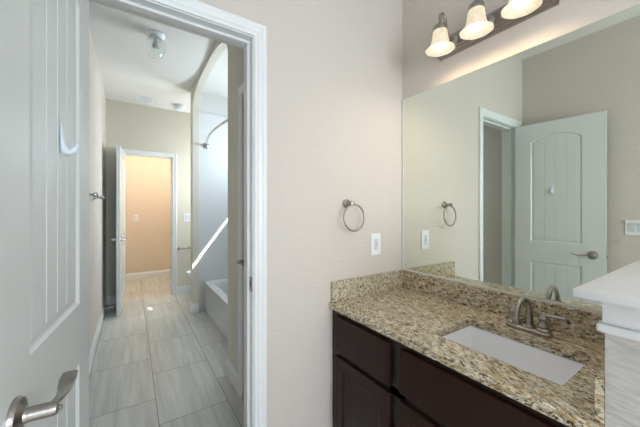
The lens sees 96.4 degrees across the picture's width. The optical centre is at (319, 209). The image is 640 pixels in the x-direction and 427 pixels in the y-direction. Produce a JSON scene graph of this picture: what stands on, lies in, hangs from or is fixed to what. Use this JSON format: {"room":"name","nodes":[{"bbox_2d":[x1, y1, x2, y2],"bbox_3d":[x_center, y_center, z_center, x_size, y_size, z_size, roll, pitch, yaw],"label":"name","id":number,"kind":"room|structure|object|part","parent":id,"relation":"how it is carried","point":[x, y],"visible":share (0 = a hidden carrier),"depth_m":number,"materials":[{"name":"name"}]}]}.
{"room":"bathroom","nodes":[
{"label":"bathroom","id":0,"kind":"room"},
{"bbox_2d":[89,27,105,352],"bbox_3d":[-1.085,-0.200,1.022,0.120,2.950,6.900,0,0,-33],"label":"wall","id":1,"kind":"structure","parent":0,"point":[97,99],"depth_m":2.71,"materials":[{"name":"beige paint"}]},
{"bbox_2d":[89,192,104,199],"bbox_3d":[-1.826,-0.110,2.329,0.082,0.052,0.662,0,0,-33],"label":"towel bar","id":2,"kind":"object","parent":1,"relation":"attached to","point":[95,195],"visible":0.77,"depth_m":2.22,"materials":[{"name":"silver metal"}]},
{"bbox_2d":[89,297,106,374],"bbox_3d":[-1.921,1.218,2.411,0.014,0.115,3.420,0,0,-33],"label":"baseboard","id":3,"kind":"structure","parent":1,"relation":"attached to","point":[97,333],"depth_m":2.70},
{"bbox_2d":[106,99,190,295],"bbox_3d":[-2.136,-0.200,4.389,1.833,2.950,0.120,0,0,-33],"label":"wall","id":4,"kind":"structure","parent":0,"point":[128,125],"depth_m":4.12,"materials":[{"name":"paint"}]},
{"bbox_2d":[106,295,115,304],"bbox_3d":[-2.814,1.218,3.862,0.120,0.115,0.014,0,0,-33],"label":"baseboard","id":5,"kind":"structure","parent":4,"relation":"attached to","point":[110,299],"depth_m":3.86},
{"bbox_2d":[111,145,127,315],"bbox_3d":[-2.552,0.248,3.677,0.163,2.035,0.600,0,0,-29],"label":"door","id":6,"kind":"structure","parent":4,"relation":"in","point":[120,239],"depth_m":3.47,"materials":[{"name":"white wood"}]},
{"bbox_2d":[123,149,176,294],"bbox_3d":[-2.489,0.218,4.146,0.735,2.114,0.138,0,0,-33],"label":"trim","id":7,"kind":"structure","parent":4,"relation":"attached to","point":[131,152],"depth_m":4.27,"materials":[{"name":"white wood"}]},
{"bbox_2d":[177,285,190,294],"bbox_3d":[-1.792,1.218,4.536,0.858,0.115,0.014,0,0,-33],"label":"baseboard","id":8,"kind":"structure","parent":4,"relation":"attached to","point":[181,289],"depth_m":4.35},
{"bbox_2d":[184,214,190,220],"bbox_3d":[-2.023,0.120,4.385,0.118,0.118,0.010,0,0,-33],"label":"light switch","id":9,"kind":"object","parent":4,"relation":"attached to","point":[187,217],"visible":0.68,"depth_m":4.38,"materials":[{"name":"white plastic"}]},
{"bbox_2d":[126,155,170,273],"bbox_3d":[-3.193,-0.075,5.477,3.100,2.700,0.120,0,0,-33],"label":"wall","id":10,"kind":"structure","parent":0,"point":[148,179],"depth_m":5.38,"materials":[{"name":"beige paint"}]},
{"bbox_2d":[133,215,137,220],"bbox_3d":[-3.392,0.150,5.267,0.072,0.118,0.010,0,0,-33],"label":"light switch","id":11,"kind":"object","parent":10,"relation":"attached to","point":[135,217],"visible":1,"depth_m":5.26,"materials":[{"name":"white plastic"}]},
{"bbox_2d":[126,269,170,279],"bbox_3d":[-3.156,1.218,5.421,3.100,0.115,0.014,0,0,-33],"label":"baseboard","id":12,"kind":"structure","parent":10,"relation":"attached to","point":[148,274],"depth_m":5.37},
{"bbox_2d":[89,1,227,112],"bbox_3d":[-1.183,-1.560,2.934,2.023,0.150,3.598,0,0,-33],"label":"ceiling","id":13,"kind":"structure","parent":0,"point":[127,71],"depth_m":2.87,"materials":[{"name":"white paint"}]},
{"bbox_2d":[137,95,153,103],"bbox_3d":[-2.348,-1.480,3.842,0.190,0.010,0.230,0,0,-33],"label":"ceiling vent","id":14,"kind":"object","parent":13,"relation":"in","point":[140,98],"visible":1,"depth_m":3.84,"materials":[{"name":"white plastic"}]},
{"bbox_2d":[145,29,164,59],"bbox_3d":[-1.393,-1.380,2.424,0.148,0.210,0.148,0,0,-33],"label":"ceiling light","id":15,"kind":"object","parent":13,"relation":"attached to","point":[155,46],"visible":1,"depth_m":2.38,"materials":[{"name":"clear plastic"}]},
{"bbox_2d":[174,104,184,111],"bbox_3d":[-1.998,-1.448,4.073,0.136,0.074,0.136,0,0,-33],"label":"smoke detector","id":16,"kind":"object","parent":13,"relation":"attached to","point":[178,107],"visible":1,"depth_m":4.04,"materials":[{"name":"white plastic"}]},
{"bbox_2d":[89,275,243,426],"bbox_3d":[-0.696,1.335,2.236,3.100,0.120,8.700,0,0,-33],"label":"floor","id":17,"kind":"structure","parent":0,"point":[156,363],"depth_m":2.30,"materials":[{"name":"tile"}]},
{"bbox_2d":[186,270,190,279],"bbox_3d":[-1.558,0.900,4.195,0.738,0.750,0.420,0,0,-33],"label":"toilet","id":18,"kind":"object","parent":17,"relation":"on","point":[188,272],"visible":0.1,"depth_m":3.96,"materials":[{"name":"white ceramic"}]},
{"bbox_2d":[204,278,227,339],"bbox_3d":[-0.707,1.088,3.169,0.765,0.370,1.594,0,0,-33],"label":"bathtub","id":19,"kind":"object","parent":17,"relation":"on","point":[216,291],"visible":0.25,"depth_m":3.19,"materials":[{"name":"white ceramic"}]},
{"bbox_2d":[333,310,568,426],"bbox_3d":[0.579,0.898,1.238,0.570,0.753,1.050,0,0,-33],"label":"vanity cabinet","id":20,"kind":"object","parent":17,"relation":"on","point":[379,380],"visible":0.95,"depth_m":1.12,"materials":[{"name":"black wood"}]},
{"bbox_3d":[0.188,0.634,1.330,0.018,0.175,0.370,0,0,-33],"label":"drawer","id":21,"kind":"part","parent":20,"relation":"part of","materials":[{"name":"brown wood"}]},
{"bbox_3d":[0.188,0.950,1.330,0.018,0.394,0.370,0,0,-33],"label":"cabinet door","id":22,"kind":"part","parent":20,"relation":"part of","materials":[{"name":"brown wood"}]},
{"bbox_3d":[0.393,0.950,1.019,0.018,0.394,0.271,0,0,-33],"label":"cabinet door","id":23,"kind":"part","parent":20,"relation":"part of","materials":[{"name":"brown wood"}]},
{"bbox_2d":[329,270,604,426],"bbox_3d":[0.577,0.452,1.236,0.578,0.138,1.054,0,0,-33],"label":"countertop","id":24,"kind":"structure","parent":20,"relation":"on","point":[414,310],"depth_m":1.14,"materials":[{"name":"beige stone"}]},
{"bbox_2d":[443,326,583,384],"bbox_3d":[0.675,0.592,1.042,0.314,0.141,0.453,0,0,-33],"label":"sink","id":25,"kind":"object","parent":24,"relation":"in","point":[557,369],"visible":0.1,"depth_m":1.12,"materials":[{"name":"white ceramic"}]},
{"bbox_2d":[501,296,565,338],"bbox_3d":[0.808,0.416,1.136,0.158,0.148,0.224,0,0,-33],"label":"faucet","id":26,"kind":"object","parent":24,"relation":"on","point":[543,330],"visible":1,"depth_m":1.12,"materials":[{"name":"silver metal"}]},
{"bbox_3d":[0.813,0.416,1.234,0.016,0.018,0.067,0,0,-8],"label":"lever","id":27,"kind":"part","parent":26,"relation":"part of","materials":[{"name":"silver metal"}]},
{"bbox_3d":[0.817,0.438,1.202,0.049,0.073,0.049,0,0,-33],"label":"handle","id":28,"kind":"part","parent":26,"relation":"part of","materials":[{"name":"silver metal"}]},
{"bbox_3d":[0.804,0.409,1.133,0.146,0.132,0.048,0,0,-33],"label":"spout","id":29,"kind":"part","parent":26,"relation":"part of","materials":[{"name":"silver metal"}]},
{"bbox_3d":[0.845,0.481,1.160,0.054,0.018,0.160,0,0,-33],"label":"plate","id":30,"kind":"part","parent":26,"relation":"part of","materials":[{"name":"silver metal"}]},
{"bbox_3d":[0.873,0.438,1.117,0.049,0.073,0.049,0,0,-33],"label":"handle","id":31,"kind":"part","parent":26,"relation":"part of","materials":[{"name":"silver metal"}]},
{"bbox_3d":[0.901,0.416,1.101,0.067,0.018,0.016,0,0,32],"label":"lever","id":32,"kind":"part","parent":26,"relation":"part of","materials":[{"name":"silver metal"}]},
{"bbox_2d":[199,92,227,310],"bbox_3d":[-1.167,-0.200,3.894,0.940,2.950,0.115,0,0,-33],"label":"wall","id":33,"kind":"structure","parent":0,"point":[209,103],"depth_m":3.66,"materials":[{"name":"white paint"}]},
{"bbox_2d":[191,41,243,372],"bbox_3d":[-0.907,-0.200,2.583,0.070,2.950,2.590,0,0,-33],"label":"wall","id":34,"kind":"structure","parent":0,"point":[235,54],"depth_m":2.20,"materials":[{"name":"paint"}]},
{"bbox_2d":[191,303,198,313],"bbox_3d":[-1.539,1.218,3.529,0.084,0.115,0.014,0,0,-33],"label":"baseboard","id":35,"kind":"object","parent":34,"relation":"attached to","point":[194,307],"visible":1,"depth_m":3.52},
{"bbox_2d":[226,358,237,392],"bbox_3d":[-0.642,1.218,2.105,0.014,0.115,0.308,0,0,-33],"label":"baseboard","id":36,"kind":"structure","parent":34,"relation":"attached to","point":[232,374],"depth_m":2.10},
{"bbox_2d":[237,260,243,265],"bbox_3d":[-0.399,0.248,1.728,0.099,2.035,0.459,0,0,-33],"label":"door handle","id":37,"kind":"structure","parent":34,"relation":"in","point":[241,262],"depth_m":1.84,"materials":[{"name":"silver metal"}]},
{"bbox_2d":[238,82,243,398],"bbox_3d":[-0.368,0.218,1.749,0.088,2.114,0.590,0,0,-33],"label":"trim","id":38,"kind":"structure","parent":34,"relation":"attached to","point":[241,87],"depth_m":1.93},
{"bbox_2d":[198,0,401,426],"bbox_3d":[-0.228,-0.200,1.408,1.735,2.950,0.118,0,0,-33],"label":"wall","id":39,"kind":"structure","parent":0,"point":[334,67],"depth_m":1.50,"materials":[{"name":"beige paint"}]},
{"bbox_2d":[0,0,88,426],"bbox_3d":[-0.628,0.248,0.700,0.110,2.035,0.626,0,0,-28],"label":"door","id":40,"kind":"structure","parent":39,"relation":"in","point":[44,44],"depth_m":0.62,"materials":[{"name":"white wood"}]},
{"bbox_3d":[-0.501,0.360,0.509,0.064,0.066,0.066,0,0,-28],"label":"handle","id":41,"kind":"part","parent":40,"relation":"part of","materials":[{"name":"silver metal"}]},
{"bbox_3d":[-0.517,0.360,0.571,0.030,0.017,0.124,0,0,-28],"label":"lever","id":42,"kind":"part","parent":40,"relation":"part of","materials":[{"name":"silver metal"}]},
{"bbox_2d":[60,121,78,155],"bbox_3d":[-0.639,-0.180,0.730,0.039,0.086,0.024,0,0,-28],"label":"hook","id":43,"kind":"object","parent":40,"relation":"attached to","point":[64,148],"visible":1,"depth_m":0.72,"materials":[{"name":"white plastic"}]},
{"bbox_3d":[-0.648,-0.183,0.726,0.016,0.080,0.024,0,0,-28],"label":"hook plate","id":44,"kind":"part","parent":43,"relation":"part of","materials":[{"name":"white plastic"}]},
{"bbox_3d":[-0.639,-0.154,0.730,0.039,0.033,0.018,0,0,-28],"label":"hook arm","id":45,"kind":"part","parent":43,"relation":"part of","materials":[{"name":"white plastic"}]},
{"bbox_2d":[89,0,266,426],"bbox_3d":[-0.591,0.218,1.169,0.736,2.114,0.154,0,0,-33],"label":"trim","id":46,"kind":"structure","parent":39,"relation":"attached to","point":[196,17],"depth_m":1.29,"materials":[{"name":"white wood"}]},
{"bbox_3d":[-0.553,0.218,1.112,0.736,2.114,0.018,0,0,-33],"label":"casing","id":47,"kind":"part","parent":46,"relation":"part of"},
{"bbox_3d":[-0.315,0.339,1.302,0.002,0.068,0.035,0,0,-33],"label":"strike plate","id":48,"kind":"part","parent":46,"relation":"part of","materials":[{"name":"silver metal"}]},
{"bbox_2d":[342,199,364,231],"bbox_3d":[0.172,0.030,1.562,0.152,0.179,0.064,0,0,-33],"label":"towel ring","id":49,"kind":"object","parent":39,"relation":"attached to","point":[346,203],"visible":1,"depth_m":1.55,"materials":[{"name":"silver metal"}]},
{"bbox_2d":[371,233,380,254],"bbox_3d":[0.332,0.205,1.700,0.078,0.128,0.009,0,0,-33],"label":"wall outlet","id":50,"kind":"object","parent":39,"relation":"attached to","point":[376,237],"visible":1,"depth_m":1.70,"materials":[{"name":"white plastic"}]},
{"bbox_2d":[374,239,377,249],"bbox_3d":[0.333,0.205,1.698,0.033,0.066,0.003,0,0,-33],"label":"receptacle","id":51,"kind":"object","parent":50,"relation":"attached to","point":[375,240],"depth_m":1.69,"materials":[{"name":"white plastic"}]},
{"bbox_2d":[402,0,639,99],"bbox_3d":[1.438,-0.200,0.565,0.120,2.950,3.360,0,0,-33],"label":"wall","id":52,"kind":"structure","parent":0,"point":[421,72],"depth_m":1.48,"materials":[{"name":"beige paint"}]},
{"bbox_2d":[425,0,558,60],"bbox_3d":[0.732,-0.904,1.324,0.222,0.196,0.558,0,0,-33],"label":"vanity light","id":53,"kind":"object","parent":52,"relation":"attached to","point":[479,27],"visible":1,"depth_m":1.31,"materials":[{"name":"white glass"}]},
{"bbox_3d":[0.605,-0.858,1.443,0.140,0.102,0.140,0,0,-33],"label":"lamp shade","id":54,"kind":"part","parent":53,"relation":"part of","materials":[{"name":"white glass"}]},
{"bbox_3d":[0.605,-0.853,1.443,0.060,0.093,0.060,0,0,-33],"label":"bulb","id":55,"kind":"part","parent":53,"relation":"part of","materials":[{"name":"white glass"}]},
{"bbox_3d":[0.640,-0.933,1.465,0.152,0.137,0.070,0,0,-33],"label":"lamp arm","id":56,"kind":"part","parent":53,"relation":"part of","materials":[{"name":"silver metal"}]},
{"bbox_3d":[0.705,-0.858,1.292,0.140,0.102,0.140,0,0,-33],"label":"lamp shade","id":57,"kind":"part","parent":53,"relation":"part of","materials":[{"name":"white glass"}]},
{"bbox_3d":[0.705,-0.853,1.292,0.060,0.093,0.060,0,0,-33],"label":"bulb","id":58,"kind":"part","parent":53,"relation":"part of","materials":[{"name":"white glass"}]},
{"bbox_3d":[0.739,-0.933,1.314,0.152,0.137,0.070,0,0,-33],"label":"lamp arm","id":59,"kind":"part","parent":53,"relation":"part of","materials":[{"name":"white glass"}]},
{"bbox_3d":[0.803,-0.853,1.143,0.060,0.093,0.060,0,0,-33],"label":"bulb","id":60,"kind":"part","parent":53,"relation":"part of","materials":[{"name":"white glass"}]},
{"bbox_3d":[0.803,-0.858,1.143,0.140,0.102,0.140,0,0,-33],"label":"lamp shade","id":61,"kind":"part","parent":53,"relation":"part of","materials":[{"name":"white glass"}]},
{"bbox_2d":[402,270,604,344],"bbox_3d":[0.810,0.437,1.389,0.020,0.108,1.054,0,0,-33],"label":"backsplash","id":62,"kind":"structure","parent":52,"relation":"attached to","point":[579,323],"depth_m":1.32,"materials":[{"name":"stone"}]},
{"bbox_2d":[402,4,639,313],"bbox_3d":[0.811,-0.159,1.397,0.008,1.084,1.040,0,0,-33],"label":"wall mirror","id":63,"kind":"object","parent":52,"relation":"attached to","point":[521,170],"visible":1,"depth_m":1.23,"materials":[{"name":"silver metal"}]},
{"bbox_2d":[605,323,639,426],"bbox_3d":[0.911,0.736,0.751,0.555,1.079,0.121,0,0,-33],"label":"wall","id":64,"kind":"structure","parent":0,"point":[622,355],"depth_m":0.63,"materials":[{"name":"paint"}]},
{"bbox_2d":[572,261,639,341],"bbox_3d":[0.880,0.227,0.730,0.629,0.101,0.200,0,0,-33],"label":"ledge cap","id":65,"kind":"object","parent":64,"relation":"on","point":[618,291],"visible":1,"depth_m":0.63,"materials":[{"name":"white"}]},
{"bbox_3d":[0.903,0.236,0.746,0.562,0.082,0.147,0,0,-33],"label":"moulding","id":66,"kind":"part","parent":65,"relation":"part of","materials":[{"name":"white"}]},
{"bbox_3d":[-0.341,-0.200,3.342,0.030,2.950,1.715,0,0,-33],"label":"wall","id":67,"kind":"structure","parent":0,"visible":0},
{"bbox_2d":[199,112,227,281],"bbox_3d":[-0.736,-0.162,3.150,0.838,2.127,1.598,0,0,-33],"label":"shower surround","id":68,"kind":"object","parent":67,"relation":"attached to","point":[213,161],"visible":0.12,"depth_m":3.68,"materials":[{"name":"white plastic"}]},
{"bbox_2d":[203,119,227,148],"bbox_3d":[-1.038,-0.810,2.951,0.139,0.076,1.571,0,0,-33],"label":"shower rod","id":69,"kind":"object","parent":68,"relation":"attached to","point":[205,145],"visible":0.6,"depth_m":3.00,"materials":[{"name":"silver metal"}]}
]}

